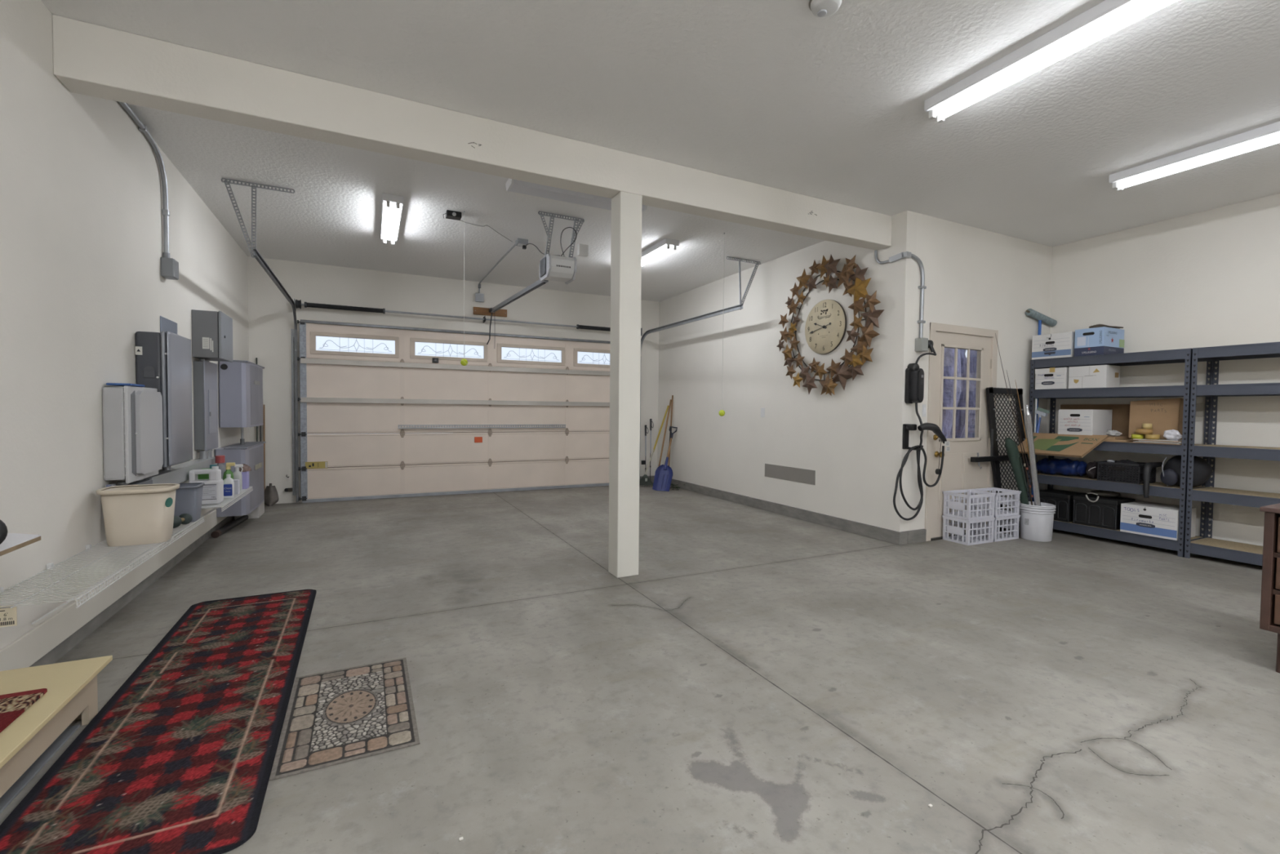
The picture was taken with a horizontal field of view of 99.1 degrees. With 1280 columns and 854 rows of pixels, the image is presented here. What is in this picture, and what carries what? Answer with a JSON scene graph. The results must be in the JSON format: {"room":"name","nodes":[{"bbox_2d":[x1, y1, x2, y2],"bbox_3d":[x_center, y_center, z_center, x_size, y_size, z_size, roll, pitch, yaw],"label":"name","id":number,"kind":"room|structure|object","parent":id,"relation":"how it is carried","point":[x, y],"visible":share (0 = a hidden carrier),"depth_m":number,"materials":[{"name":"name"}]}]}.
{"room":"garage","nodes":[
{"label":"garage","id":0,"kind":"room"},
{"bbox_2d":[0,0,249,648],"bbox_3d":[-2.816,-0.470,2.417,0.120,3.096,10.494,0,2,-26],"label":"wall","id":1,"kind":"structure","parent":0,"point":[82,251],"depth_m":2.82,"materials":[{"name":"beige paint"}]},
{"bbox_2d":[0,533,40,555],"bbox_3d":[-2.088,0.537,1.361,0.239,0.180,1.855,0,2,-26],"label":"wall ledge","id":2,"kind":"object","parent":1,"relation":"attached to","point":[13,541],"visible":0.89,"depth_m":2.04,"materials":[{"name":"white laminate"}]},
{"bbox_2d":[0,515,204,624],"bbox_3d":[-2.815,0.766,2.948,0.339,0.241,1.870,0,2,-26],"label":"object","id":3,"kind":"object","parent":1,"relation":"attached to","point":[88,547],"visible":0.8,"depth_m":2.56,"materials":[{"name":"white metal"}]},
{"bbox_2d":[0,604,17,626],"bbox_3d":[-2.478,0.739,2.133,0.060,0.083,0.004,0,2,-26],"label":"price tag","id":4,"kind":"object","parent":3,"relation":"hanging from","point":[8,616],"visible":0.98,"depth_m":2.13,"materials":[{"name":"beige paper"}]},
{"bbox_2d":[96,483,179,546],"bbox_3d":[-2.846,0.497,3.108,0.334,0.314,0.252,0,2,-26],"label":"waste bin","id":5,"kind":"object","parent":3,"relation":"on","point":[140,513],"visible":1,"depth_m":3.03,"materials":[{"name":"beige plastic"}]},
{"bbox_2d":[173,513,192,528],"bbox_3d":[-2.971,0.600,3.522,0.082,0.080,0.174,0,2,-8],"label":"dumbbell","id":6,"kind":"object","parent":3,"relation":"on","point":[184,518],"visible":0.74,"depth_m":3.55,"materials":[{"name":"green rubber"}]},
{"bbox_2d":[173,482,204,522],"bbox_3d":[-3.114,0.514,3.696,0.236,0.242,0.212,0,2,-26],"label":"bin","id":7,"kind":"object","parent":3,"relation":"on","point":[188,497],"visible":0.54,"depth_m":3.65,"materials":[{"name":"grey plastic"}]},
{"bbox_2d":[0,509,226,671],"bbox_3d":[-2.754,1.000,2.459,0.016,0.153,10.184,0,2,-26],"label":"ledge","id":8,"kind":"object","parent":1,"relation":"attached to","point":[32,646],"depth_m":2.90,"materials":[{"name":"white paint"}]},
{"bbox_2d":[29,515,234,666],"bbox_3d":[-2.826,1.123,2.444,0.112,0.090,10.214,0,2,-26],"label":"baseboard","id":9,"kind":"structure","parent":1,"relation":"attached to","point":[80,634],"depth_m":3.35,"materials":[{"name":"concrete"}]},
{"bbox_2d":[102,385,163,483],"bbox_3d":[-3.156,0.038,3.409,0.143,0.575,0.508,0,2,-26],"label":"electrical box","id":10,"kind":"object","parent":1,"relation":"attached to","point":[133,440],"visible":1,"depth_m":3.25,"materials":[{"name":"grey metal"}]},
{"bbox_2d":[119,102,178,279],"bbox_3d":[-3.253,-1.571,3.515,0.080,0.933,1.442,0,2,-26],"label":"conduit","id":11,"kind":"object","parent":1,"relation":"attached to","point":[169,266],"visible":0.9,"depth_m":4.07,"materials":[{"name":"metal"}]},
{"bbox_2d":[134,330,192,467],"bbox_3d":[-3.365,-0.193,3.900,0.205,0.924,0.568,0,2,-26],"label":"electrical box","id":12,"kind":"object","parent":1,"relation":"attached to","point":[163,360],"visible":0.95,"depth_m":3.71,"materials":[{"name":"metal"}]},
{"bbox_2d":[115,448,217,485],"bbox_3d":[-3.546,0.328,4.165,0.111,0.183,2.055,0,2,-26],"label":"wireway","id":13,"kind":"object","parent":1,"relation":"attached to","point":[178,473],"visible":0.41,"depth_m":4.11,"materials":[{"name":"grey"}]},
{"bbox_2d":[160,315,177,334],"bbox_3d":[-3.634,-0.660,4.213,0.005,0.335,0.390,0,2,-26],"label":"wall plate","id":14,"kind":"object","parent":1,"relation":"attached to","point":[166,324],"visible":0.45,"depth_m":4.17,"materials":[{"name":"grey"}]},
{"bbox_2d":[193,358,218,450],"bbox_3d":[-3.976,-0.204,5.009,0.093,0.819,0.450,0,2,-26],"label":"breaker panel","id":15,"kind":"object","parent":1,"relation":"attached to","point":[205,371],"visible":1,"depth_m":4.85,"materials":[{"name":"grey metal"}]},
{"bbox_2d":[191,309,232,362],"bbox_3d":[-3.904,-0.824,4.997,0.217,0.420,0.447,0,2,-26],"label":"control box","id":16,"kind":"object","parent":1,"relation":"attached to","point":[211,331],"visible":0.97,"depth_m":4.82,"materials":[{"name":"grey paint"}]},
{"bbox_2d":[186,486,253,524],"bbox_3d":[-3.661,0.706,4.688,0.364,0.241,1.241,0,2,-26],"label":"wire shelf","id":17,"kind":"object","parent":1,"relation":"attached to","point":[224,504],"visible":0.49,"depth_m":4.53,"materials":[{"name":"white metal"}]},
{"bbox_2d":[188,466,223,504],"bbox_3d":[-3.434,0.461,4.321,0.200,0.295,0.142,0,2,-26],"label":"jug","id":18,"kind":"object","parent":17,"relation":"on","point":[213,488],"visible":0.8,"depth_m":4.29,"materials":[{"name":"white plastic"}]},
{"bbox_2d":[223,474,234,498],"bbox_3d":[-3.478,0.500,4.614,0.075,0.200,0.056,0,2,-26],"label":"bottle","id":19,"kind":"object","parent":17,"relation":"on","point":[228,483],"visible":0.93,"depth_m":4.60,"materials":[{"name":"white"}]},
{"bbox_2d":[217,360,264,427],"bbox_3d":[-4.410,-0.358,6.078,0.264,0.694,1.028,0,2,-26],"label":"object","id":20,"kind":"object","parent":1,"relation":"attached to","point":[240,381],"visible":0.92,"depth_m":5.65,"materials":[{"name":"silver metal"}]},
{"bbox_2d":[247,256,659,503],"bbox_3d":[-2.382,-0.598,8.393,5.955,3.186,0.160,0,2,-26],"label":"wall","id":21,"kind":"structure","parent":0,"point":[270,314],"depth_m":7.65,"materials":[{"name":"beige paint"}]},
{"bbox_2d":[221,177,298,502],"bbox_3d":[-3.888,-0.549,5.946,0.527,3.165,2.894,0,2,-26],"label":"door track","id":22,"kind":"object","parent":21,"relation":"attached to","point":[255,253],"visible":1,"depth_m":6.85,"materials":[{"name":"metal"}]},
{"bbox_2d":[297,319,610,502],"bbox_3d":[-2.280,-0.213,8.298,4.968,2.424,0.094,0,2,-26],"label":"garage door","id":23,"kind":"structure","parent":21,"relation":"in","point":[373,387],"depth_m":8.01,"materials":[{"name":"paint"}]},
{"bbox_2d":[302,319,610,341],"bbox_3d":[-2.334,-0.225,8.419,4.860,2.440,0.178,0,2,-26],"label":"trim","id":24,"kind":"structure","parent":21,"relation":"attached to","point":[303,319],"depth_m":8.03,"materials":[{"name":"white paint"}]},
{"bbox_2d":[293,298,642,335],"bbox_3d":[-2.257,-1.607,8.223,5.036,0.132,0.189,0,2,-26],"label":"shaft","id":25,"kind":"object","parent":21,"relation":"attached to","point":[298,304],"visible":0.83,"depth_m":7.64,"materials":[{"name":"metal"}]},
{"bbox_2d":[473,306,506,316],"bbox_3d":[-2.274,-1.747,8.293,0.500,0.110,0.041,0,2,-26],"label":"header board","id":26,"kind":"object","parent":21,"relation":"attached to","point":[477,310],"visible":0.97,"depth_m":8.26,"materials":[{"name":"brown wood"}]},
{"bbox_2d":[639,256,760,478],"bbox_3d":[0.675,-0.572,8.162,0.522,3.165,2.964,0,2,-26],"label":"door track","id":27,"kind":"object","parent":21,"relation":"attached to","point":[740,306],"visible":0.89,"depth_m":7.24,"materials":[{"name":"metal"}]},
{"bbox_2d":[0,484,1279,853],"bbox_3d":[1.066,1.249,4.331,8.720,0.201,10.540,0,2,-26],"label":"floor","id":28,"kind":"structure","parent":0,"point":[763,682],"depth_m":2.59,"materials":[{"name":"concrete"}]},
{"bbox_2d":[0,655,112,813],"bbox_3d":[-1.798,1.105,1.008,0.409,0.230,2.630,0,2,-26],"label":"step","id":29,"kind":"structure","parent":28,"relation":"on","point":[33,739],"depth_m":1.96,"materials":[{"name":"yellow paint"}]},
{"bbox_2d":[0,688,47,732],"bbox_3d":[-2.056,0.967,1.472,0.290,0.008,1.000,0,2,-26],"label":"rug","id":30,"kind":"object","parent":29,"relation":"on","point":[12,705],"visible":1,"depth_m":1.88,"materials":[{"name":"fabric"}]},
{"bbox_2d":[0,589,316,853],"bbox_3d":[-1.987,1.166,2.534,0.680,0.012,2.490,0,2,-27],"label":"plaid rug","id":31,"kind":"object","parent":28,"relation":"on","point":[180,759],"visible":1,"depth_m":2.00,"materials":[{"name":"red fabric"}]},
{"bbox_2d":[210,515,248,537],"bbox_3d":[-4.266,1.024,5.694,0.068,0.068,0.924,0,2,-21],"label":"pipe","id":32,"kind":"object","parent":28,"relation":"on","point":[216,533],"visible":0.98,"depth_m":5.56,"materials":[{"name":"metal"}]},
{"bbox_2d":[214,441,266,516],"bbox_3d":[-4.338,0.534,5.965,0.284,0.689,1.108,0,2,-26],"label":"battery","id":33,"kind":"object","parent":28,"relation":"on","point":[251,454],"visible":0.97,"depth_m":5.64,"materials":[{"name":"silver metal"}]},
{"bbox_2d":[234,500,264,519],"bbox_3d":[-4.522,0.952,6.324,0.230,0.169,0.380,0,2,-26],"label":"plinth","id":34,"kind":"object","parent":28,"relation":"on","point":[259,511],"visible":0.38,"depth_m":6.20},
{"bbox_2d":[264,483,279,506],"bbox_3d":[-4.753,0.868,7.016,0.183,0.284,0.108,0,2,-26],"label":"spade","id":35,"kind":"object","parent":28,"relation":"on","point":[271,495],"visible":0.95,"depth_m":7.01,"materials":[{"name":"metal"}]},
{"bbox_2d":[269,657,419,780],"bbox_3d":[-1.222,1.182,2.308,0.475,0.008,0.790,0,2,-27],"label":"mat","id":36,"kind":"object","parent":28,"relation":"on","point":[343,715],"visible":1,"depth_m":2.21,"materials":[{"name":"rubber"}]},
{"bbox_2d":[608,191,642,577],"bbox_3d":[-0.116,-0.306,4.204,0.182,2.894,0.176,0,2,-26],"label":"support post","id":37,"kind":"object","parent":28,"relation":"on","point":[626,207],"visible":1,"depth_m":4.13,"materials":[{"name":"paint"}]},
{"bbox_2d":[639,404,669,486],"bbox_3d":[0.219,0.314,9.121,0.641,1.361,0.169,0,2,-26],"label":"broom","id":38,"kind":"object","parent":28,"relation":"on","point":[645,480],"visible":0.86,"depth_m":9.13,"materials":[{"name":"beige"}]},
{"bbox_2d":[652,426,677,491],"bbox_3d":[0.459,0.501,8.809,0.260,1.018,0.619,2,2,32],"label":"snow shovel","id":39,"kind":"object","parent":28,"relation":"on","point":[664,473],"visible":1,"depth_m":8.72,"materials":[{"name":"blue plastic"}]},
{"bbox_2d":[942,515,995,545],"bbox_3d":[3.278,1.015,5.452,0.393,0.243,0.286,0,2,-24],"label":"crate","id":40,"kind":"object","parent":28,"relation":"on","point":[967,539],"visible":0.93,"depth_m":5.38,"materials":[{"name":"white plastic"}]},
{"bbox_2d":[942,488,995,519],"bbox_3d":[3.280,0.771,5.445,0.393,0.243,0.286,0,2,-24],"label":"crate","id":41,"kind":"object","parent":40,"relation":"on","point":[968,514],"visible":1,"depth_m":5.39,"materials":[{"name":"white plastic"}]},
{"bbox_2d":[969,514,1020,542],"bbox_3d":[3.640,1.014,5.614,0.393,0.243,0.286,0,2,-24],"label":"crate","id":42,"kind":"object","parent":28,"relation":"on","point":[999,522],"visible":0.47,"depth_m":5.53,"materials":[{"name":"white plastic"}]},
{"bbox_2d":[970,487,1021,517],"bbox_3d":[3.643,0.769,5.607,0.393,0.243,0.286,0,2,-24],"label":"crate","id":43,"kind":"object","parent":42,"relation":"on","point":[1014,502],"visible":0.72,"depth_m":5.55,"materials":[{"name":"white plastic"}]},
{"bbox_2d":[970,386,1031,531],"bbox_3d":[3.922,0.352,5.869,1.144,1.547,0.079,0,2,-28],"label":"rack","id":44,"kind":"object","parent":28,"relation":"on","point":[994,458],"visible":0.57,"depth_m":5.84,"materials":[{"name":"grey metal"}]},
{"bbox_2d":[1019,501,1056,542],"bbox_3d":[4.037,0.961,5.560,0.312,0.360,0.312,0,2,-26],"label":"bucket","id":45,"kind":"object","parent":28,"relation":"on","point":[1036,522],"visible":0.88,"depth_m":5.45,"materials":[{"name":"plastic"}]},
{"bbox_2d":[995,333,1032,505],"bbox_3d":[3.838,0.083,5.586,0.474,2.072,0.061,1,2,5],"label":"pole","id":46,"kind":"object","parent":45,"relation":"in","point":[1010,398],"visible":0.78,"depth_m":5.59,"materials":[{"name":"brown"}]},
{"bbox_2d":[1004,437,1029,504],"bbox_3d":[3.881,0.616,5.575,0.314,1.014,0.123,1,2,2],"label":"case","id":47,"kind":"object","parent":45,"relation":"in","point":[1011,447],"visible":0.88,"depth_m":5.56,"materials":[{"name":"green fabric"}]},
{"bbox_2d":[1024,404,1040,506],"bbox_3d":[3.926,0.456,5.429,0.332,1.346,0.052,0,2,-23],"label":"tube","id":48,"kind":"object","parent":45,"relation":"in","point":[1027,415],"visible":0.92,"depth_m":5.39,"materials":[{"name":"grey"}]},
{"bbox_2d":[1025,308,1057,501],"bbox_3d":[4.473,-0.091,6.144,0.534,2.428,0.078,0,2,-26],"label":"paint roller","id":49,"kind":"object","parent":45,"relation":"in","point":[1031,313],"visible":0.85,"depth_m":6.10,"materials":[{"name":"blue"}]},
{"bbox_2d":[1026,348,1211,557],"bbox_3d":[4.787,0.213,5.552,0.446,1.868,1.313,0,2,-26],"label":"shelving unit","id":50,"kind":"object","parent":28,"relation":"on","point":[1182,355],"visible":0.62,"depth_m":5.25,"materials":[{"name":"metal"}]},
{"bbox_2d":[1035,367,1068,389],"bbox_3d":[4.571,-0.522,5.937,0.396,0.229,0.303,0,2,-26],"label":"storage box","id":51,"kind":"object","parent":50,"relation":"on","point":[1051,378],"visible":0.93,"depth_m":5.83,"materials":[{"name":"white"}]},
{"bbox_2d":[1031,331,1075,359],"bbox_3d":[4.561,-0.866,5.915,0.382,0.262,0.377,0,2,-26],"label":"storage box","id":52,"kind":"object","parent":50,"relation":"on","point":[1055,345],"visible":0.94,"depth_m":5.81,"materials":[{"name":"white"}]},
{"bbox_2d":[1036,457,1087,475],"bbox_3d":[4.543,0.428,5.875,0.234,0.186,0.468,0,2,-30],"label":"sleeping bag","id":53,"kind":"object","parent":50,"relation":"on","point":[1066,467],"visible":0.83,"depth_m":5.81,"materials":[{"name":"blue fabric"}]},
{"bbox_2d":[1039,488,1087,522],"bbox_3d":[4.561,0.849,5.927,0.355,0.290,0.350,0,2,-26],"label":"crate","id":54,"kind":"object","parent":50,"relation":"on","point":[1063,500],"visible":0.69,"depth_m":5.79,"materials":[{"name":"black plastic"}]},
{"bbox_2d":[1040,495,1073,522],"bbox_3d":[4.561,0.859,5.927,0.331,0.270,0.326,0,2,-26],"label":"tub","id":55,"kind":"object","parent":54,"relation":"in","point":[1064,504],"depth_m":5.76,"materials":[{"name":"black plastic"}]},
{"bbox_2d":[1068,364,1119,388],"bbox_3d":[4.665,-0.517,5.612,0.267,0.240,0.332,0,2,-26],"label":"storage box","id":56,"kind":"object","parent":50,"relation":"on","point":[1099,375],"visible":0.86,"depth_m":5.51,"materials":[{"name":"white"}]},
{"bbox_2d":[1085,461,1102,479],"bbox_3d":[4.655,0.439,5.593,0.210,0.182,0.106,0,2,-26],"label":"jacket","id":57,"kind":"object","parent":50,"relation":"on","point":[1091,467],"visible":0.85,"depth_m":5.56,"materials":[{"name":"black fabric"}]},
{"bbox_2d":[1060,404,1135,439],"bbox_3d":[4.891,-0.054,5.763,0.012,0.370,0.800,0,2,-26],"label":"cardboard panel","id":58,"kind":"object","parent":50,"relation":"on","point":[1121,412],"visible":0.21,"depth_m":5.66,"materials":[{"name":"cardboard"}]},
{"bbox_2d":[1074,326,1124,356],"bbox_3d":[4.723,-0.862,5.612,0.401,0.275,0.256,0,2,-26],"label":"carton","id":59,"kind":"object","parent":50,"relation":"on","point":[1104,340],"visible":0.98,"depth_m":5.51,"materials":[{"name":"blue"}]},
{"bbox_2d":[1106,331,1115,351],"bbox_3d":[4.729,-0.860,5.474,0.208,0.198,0.002,0,2,-26],"label":"print","id":60,"kind":"object","parent":59,"relation":"attached to","point":[1110,335],"depth_m":5.47,"materials":[{"name":"white"}]},
{"bbox_2d":[1072,493,1135,529],"bbox_3d":[4.734,0.861,5.578,0.355,0.290,0.380,0,2,-26],"label":"crate","id":61,"kind":"object","parent":50,"relation":"on","point":[1105,513],"visible":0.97,"depth_m":5.48,"materials":[{"name":"black plastic"}]},
{"bbox_2d":[1074,500,1120,529],"bbox_3d":[4.733,0.871,5.578,0.331,0.270,0.356,0,2,-26],"label":"tub","id":62,"kind":"object","parent":61,"relation":"in","point":[1100,513],"depth_m":5.47,"materials":[{"name":"black plastic"}]},
{"bbox_2d":[1084,489,1120,502],"bbox_3d":[4.705,0.700,5.535,0.310,0.119,0.244,0,2,-26],"label":"cable bundle","id":63,"kind":"object","parent":61,"relation":"on","point":[1096,492],"visible":0.92,"depth_m":5.49,"materials":[{"name":"grey"}]},
{"bbox_2d":[1103,435,1138,442],"bbox_3d":[4.675,0.111,5.712,0.394,0.050,0.830,0,2,-26],"label":"sheet","id":64,"kind":"object","parent":50,"relation":"on","point":[1110,438],"visible":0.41,"depth_m":5.37,"materials":[{"name":"brown cardboard"}]},
{"bbox_2d":[1017,432,1108,457],"bbox_3d":[4.328,0.182,5.647,0.305,0.220,0.725,0,2,-26],"label":"carton","id":65,"kind":"object","parent":64,"relation":"on","point":[1049,444],"visible":0.95,"depth_m":5.58,"materials":[{"name":"brown cardboard"}]},
{"bbox_2d":[1026,435,1099,451],"bbox_3d":[4.324,0.171,5.638,0.222,0.151,0.627,0,2,-26],"label":"print","id":66,"kind":"object","parent":65,"relation":"attached to","point":[1042,443],"depth_m":5.58,"materials":[{"name":"beige"}]},
{"bbox_2d":[1057,408,1112,435],"bbox_3d":[4.653,-0.049,5.710,0.385,0.265,0.308,0,2,-26],"label":"storage box","id":67,"kind":"object","parent":64,"relation":"on","point":[1077,422],"visible":0.94,"depth_m":5.59,"materials":[{"name":"white"}]},
{"bbox_2d":[1096,460,1155,484],"bbox_3d":[4.807,0.445,5.396,0.344,0.190,0.349,0,2,-26],"label":"mesh basket","id":68,"kind":"object","parent":50,"relation":"on","point":[1105,466],"visible":0.73,"depth_m":5.31,"materials":[{"name":"grey plastic"}]},
{"bbox_2d":[1142,462,1164,497],"bbox_3d":[4.847,0.495,5.166,0.354,0.325,0.065,0,2,-31],"label":"umbrella","id":69,"kind":"object","parent":50,"relation":"on","point":[1148,467],"visible":0.98,"depth_m":5.08,"materials":[{"name":"black fabric"}]},
{"bbox_2d":[1128,438,1182,444],"bbox_3d":[4.896,0.136,5.132,0.292,0.036,0.377,0,2,-26],"label":"paper stack","id":70,"kind":"object","parent":50,"relation":"on","point":[1140,441],"visible":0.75,"depth_m":5.05,"materials":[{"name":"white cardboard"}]},
{"bbox_2d":[1128,398,1183,439],"bbox_3d":[4.926,-0.077,5.194,0.160,0.389,0.410,0,2,-26],"label":"carton","id":71,"kind":"object","parent":70,"relation":"on","point":[1164,415],"visible":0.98,"depth_m":5.15,"materials":[{"name":"brown cardboard"}]},
{"bbox_2d":[1163,429,1182,439],"bbox_3d":[4.864,0.070,4.978,0.100,0.099,0.132,0,2,-26],"label":"plastic bag","id":72,"kind":"object","parent":70,"relation":"on","point":[1172,434],"visible":1,"depth_m":4.96,"materials":[{"name":"grey"}]},
{"bbox_2d":[1120,501,1196,540],"bbox_3d":[4.925,0.883,5.196,0.382,0.272,0.417,0,2,-26],"label":"storage box","id":73,"kind":"object","parent":50,"relation":"on","point":[1159,520],"visible":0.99,"depth_m":5.10,"materials":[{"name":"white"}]},
{"bbox_2d":[1160,455,1212,486],"bbox_3d":[4.995,0.398,4.998,0.315,0.304,0.325,0,2,-26],"label":"backpack","id":74,"kind":"object","parent":50,"relation":"on","point":[1202,470],"visible":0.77,"depth_m":4.96,"materials":[{"name":"black fabric"}]},
{"bbox_2d":[1183,342,1279,565],"bbox_3d":[5.372,0.254,4.369,0.446,1.868,1.316,0,2,-26],"label":"shelving unit","id":75,"kind":"object","parent":28,"relation":"on","point":[1250,553],"visible":0.99,"depth_m":4.72,"materials":[{"name":"metal"}]},
{"bbox_2d":[1259,502,1279,672],"bbox_3d":[3.647,0.829,2.163,0.496,0.821,1.523,0,2,-26],"label":"dresser","id":76,"kind":"object","parent":28,"relation":"on","point":[1269,620],"visible":1,"depth_m":2.70,"materials":[{"name":"brown wood"}]},
{"bbox_2d":[40,0,1279,302],"bbox_3d":[1.029,-2.137,4.260,8.663,0.200,10.494,0,2,-26],"label":"ceiling","id":77,"kind":"structure","parent":0,"point":[777,94],"depth_m":3.48,"materials":[{"name":"white paint"}]},
{"bbox_2d":[380,193,403,244],"bbox_3d":[-2.498,-2.052,5.469,0.170,0.107,1.260,0,2,-26],"label":"fluorescent light","id":78,"kind":"object","parent":77,"relation":"attached to","point":[392,205],"visible":1,"depth_m":5.27,"materials":[{"name":"white plastic"}]},
{"bbox_2d":[460,211,467,365],"bbox_3d":[-1.714,-1.346,5.319,0.068,1.495,0.068,1,2,19],"label":"ball","id":79,"kind":"object","parent":77,"relation":"hanging from","point":[464,362],"visible":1,"depth_m":5.32,"materials":[{"name":"fabric"}]},
{"bbox_2d":[52,14,891,250],"bbox_3d":[-0.256,-1.897,4.077,5.955,0.292,0.175,0,2,-26],"label":"ceiling beam","id":80,"kind":"structure","parent":77,"relation":"attached to","point":[91,60],"depth_m":3.39,"materials":[{"name":"beige paint"}]},
{"bbox_2d":[443,209,511,241],"bbox_3d":[-1.628,-2.062,5.706,0.158,0.085,1.055,1,2,28],"label":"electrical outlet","id":81,"kind":"object","parent":77,"relation":"attached to","point":[451,215],"visible":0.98,"depth_m":5.30,"materials":[{"name":"plastic"}]},
{"bbox_2d":[478,238,528,293],"bbox_3d":[-1.851,-2.058,7.193,0.121,0.186,2.378,0,2,-27],"label":"outlet","id":82,"kind":"object","parent":77,"relation":"attached to","point":[519,242],"visible":0.96,"depth_m":6.34,"materials":[{"name":"metal"}]},
{"bbox_2d":[486,211,588,344],"bbox_3d":[-1.470,-1.623,6.812,0.491,1.025,3.330,0,2,-26],"label":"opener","id":83,"kind":"object","parent":77,"relation":"hanging from","point":[563,268],"visible":1,"depth_m":5.51,"materials":[{"name":"white plastic"}]},
{"bbox_2d":[539,253,551,281],"bbox_3d":[-0.967,-1.621,5.559,0.020,0.224,0.344,0,2,-26],"label":"light","id":84,"kind":"object","parent":83,"relation":"attached to","point":[545,262],"depth_m":5.49,"materials":[{"name":"grey"}]},
{"bbox_2d":[564,257,577,284],"bbox_3d":[-0.725,-1.622,5.679,0.020,0.224,0.344,0,2,-26],"label":"light","id":85,"kind":"object","parent":83,"relation":"attached to","point":[574,264],"depth_m":5.54,"materials":[{"name":"grey"}]},
{"bbox_2d":[505,177,647,213],"bbox_3d":[-0.533,-2.029,4.800,1.236,0.077,0.247,0,2,-26],"label":"light","id":86,"kind":"object","parent":77,"relation":"attached to","point":[512,185],"visible":0.47,"depth_m":4.68,"materials":[{"name":"white"}]},
{"bbox_2d":[641,238,679,266],"bbox_3d":[0.084,-2.063,6.667,0.170,0.107,1.260,0,2,-26],"label":"fluorescent light","id":87,"kind":"object","parent":77,"relation":"attached to","point":[665,246],"visible":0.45,"depth_m":6.30,"materials":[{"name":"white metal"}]},
{"bbox_2d":[808,0,843,17],"bbox_3d":[0.865,-1.961,2.536,0.156,0.052,0.156,0,2,-26],"label":"smoke detector","id":88,"kind":"object","parent":77,"relation":"attached to","point":[820,8],"visible":1,"depth_m":2.53,"materials":[{"name":"white"}]},
{"bbox_2d":[924,0,1177,122],"bbox_3d":[2.364,-1.911,2.291,0.170,0.107,2.450,0,2,-26],"label":"fluorescent light","id":89,"kind":"object","parent":77,"relation":"attached to","point":[1108,17],"visible":1,"depth_m":2.80,"materials":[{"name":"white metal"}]},
{"bbox_2d":[1108,121,1279,191],"bbox_3d":[4.337,-1.924,3.366,0.170,0.107,2.310,0,2,-26],"label":"fluorescent light","id":90,"kind":"object","parent":77,"relation":"attached to","point":[1268,135],"visible":1,"depth_m":3.91,"materials":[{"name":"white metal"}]},
{"bbox_2d":[657,210,916,531],"bbox_3d":[1.446,-0.599,7.526,0.140,3.061,5.104,0,2,-26],"label":"wall","id":91,"kind":"structure","parent":0,"point":[851,437],"depth_m":6.59,"materials":[{"name":"beige paint"}]},
{"bbox_2d":[670,478,907,545],"bbox_3d":[1.445,0.997,7.484,0.114,0.123,4.958,0,2,-26],"label":"baseboard","id":92,"kind":"structure","parent":91,"relation":"attached to","point":[895,537],"depth_m":6.36,"materials":[{"name":"concrete"}]},
{"bbox_2d":[764,463,815,484],"bbox_3d":[1.808,0.568,6.644,0.004,0.168,0.890,0,2,-26],"label":"air vent","id":93,"kind":"object","parent":91,"relation":"in","point":[784,473],"visible":1,"depth_m":6.61,"materials":[{"name":"metal"}]},
{"bbox_2d":[804,299,846,354],"bbox_3d":[2.057,-1.115,6.081,0.040,0.600,0.600,0,2,-26],"label":"wall clock","id":94,"kind":"object","parent":91,"relation":"attached to","point":[825,327],"visible":1,"depth_m":6.05,"materials":[{"name":"beige"}]},
{"bbox_2d":[776,254,884,395],"bbox_3d":[2.026,-1.122,6.039,0.133,1.564,1.563,0,2,-26],"label":"wreath","id":95,"kind":"object","parent":91,"relation":"attached to","point":[858,289],"visible":1,"depth_m":5.83,"materials":[{"name":"brown metal"}]},
{"bbox_2d":[874,249,928,351],"bbox_3d":[2.554,-1.248,5.355,0.281,1.028,0.422,0,2,-26],"label":"conduit","id":96,"kind":"object","parent":91,"relation":"attached to","point":[921,344],"visible":1,"depth_m":5.25,"materials":[{"name":"metal"}]},
{"bbox_2d":[902,423,923,450],"bbox_3d":[2.591,0.096,5.181,0.077,0.247,0.168,-1,2,-37],"label":"holder","id":97,"kind":"object","parent":91,"relation":"attached to","point":[906,427],"visible":0.9,"depth_m":5.21,"materials":[{"name":"plastic"}]},
{"bbox_2d":[909,213,1052,530],"bbox_3d":[3.642,-0.465,5.846,2.308,3.186,0.140,0,2,-26],"label":"wall","id":98,"kind":"structure","parent":0,"point":[976,277],"depth_m":5.73,"materials":[{"name":"beige paint"}]},
{"bbox_2d":[906,528,926,543],"bbox_3d":[2.688,1.071,5.394,0.263,0.123,0.120,0,2,-26],"label":"baseboard","id":99,"kind":"structure","parent":98,"relation":"attached to","point":[918,535],"depth_m":5.34,"materials":[{"name":"concrete"}]},
{"bbox_2d":[893,339,950,520],"bbox_3d":[2.673,0.025,5.202,0.643,1.733,0.185,0,2,-26],"label":"charger","id":100,"kind":"object","parent":98,"relation":"attached to","point":[914,375],"visible":0.98,"depth_m":5.18,"materials":[{"name":"black"}]},
{"bbox_2d":[930,331,991,540],"bbox_3d":[3.318,0.088,5.644,0.943,2.085,0.170,0,2,-26],"label":"door","id":101,"kind":"structure","parent":98,"relation":"in","point":[963,362],"depth_m":5.62,"materials":[{"name":"paint"}]},
{"bbox_2d":[924,322,998,541],"bbox_3d":[3.290,0.050,5.681,1.085,2.160,0.156,0,2,-26],"label":"trim","id":102,"kind":"structure","parent":98,"relation":"attached to","point":[934,326],"depth_m":5.41,"materials":[{"name":"paint"}]},
{"bbox_2d":[1044,193,1279,546],"bbox_3d":[5.933,-0.388,3.974,0.140,3.186,5.530,0,2,-26],"label":"wall","id":103,"kind":"structure","parent":0,"point":[1210,277],"depth_m":5.15,"materials":[{"name":"beige paint"}]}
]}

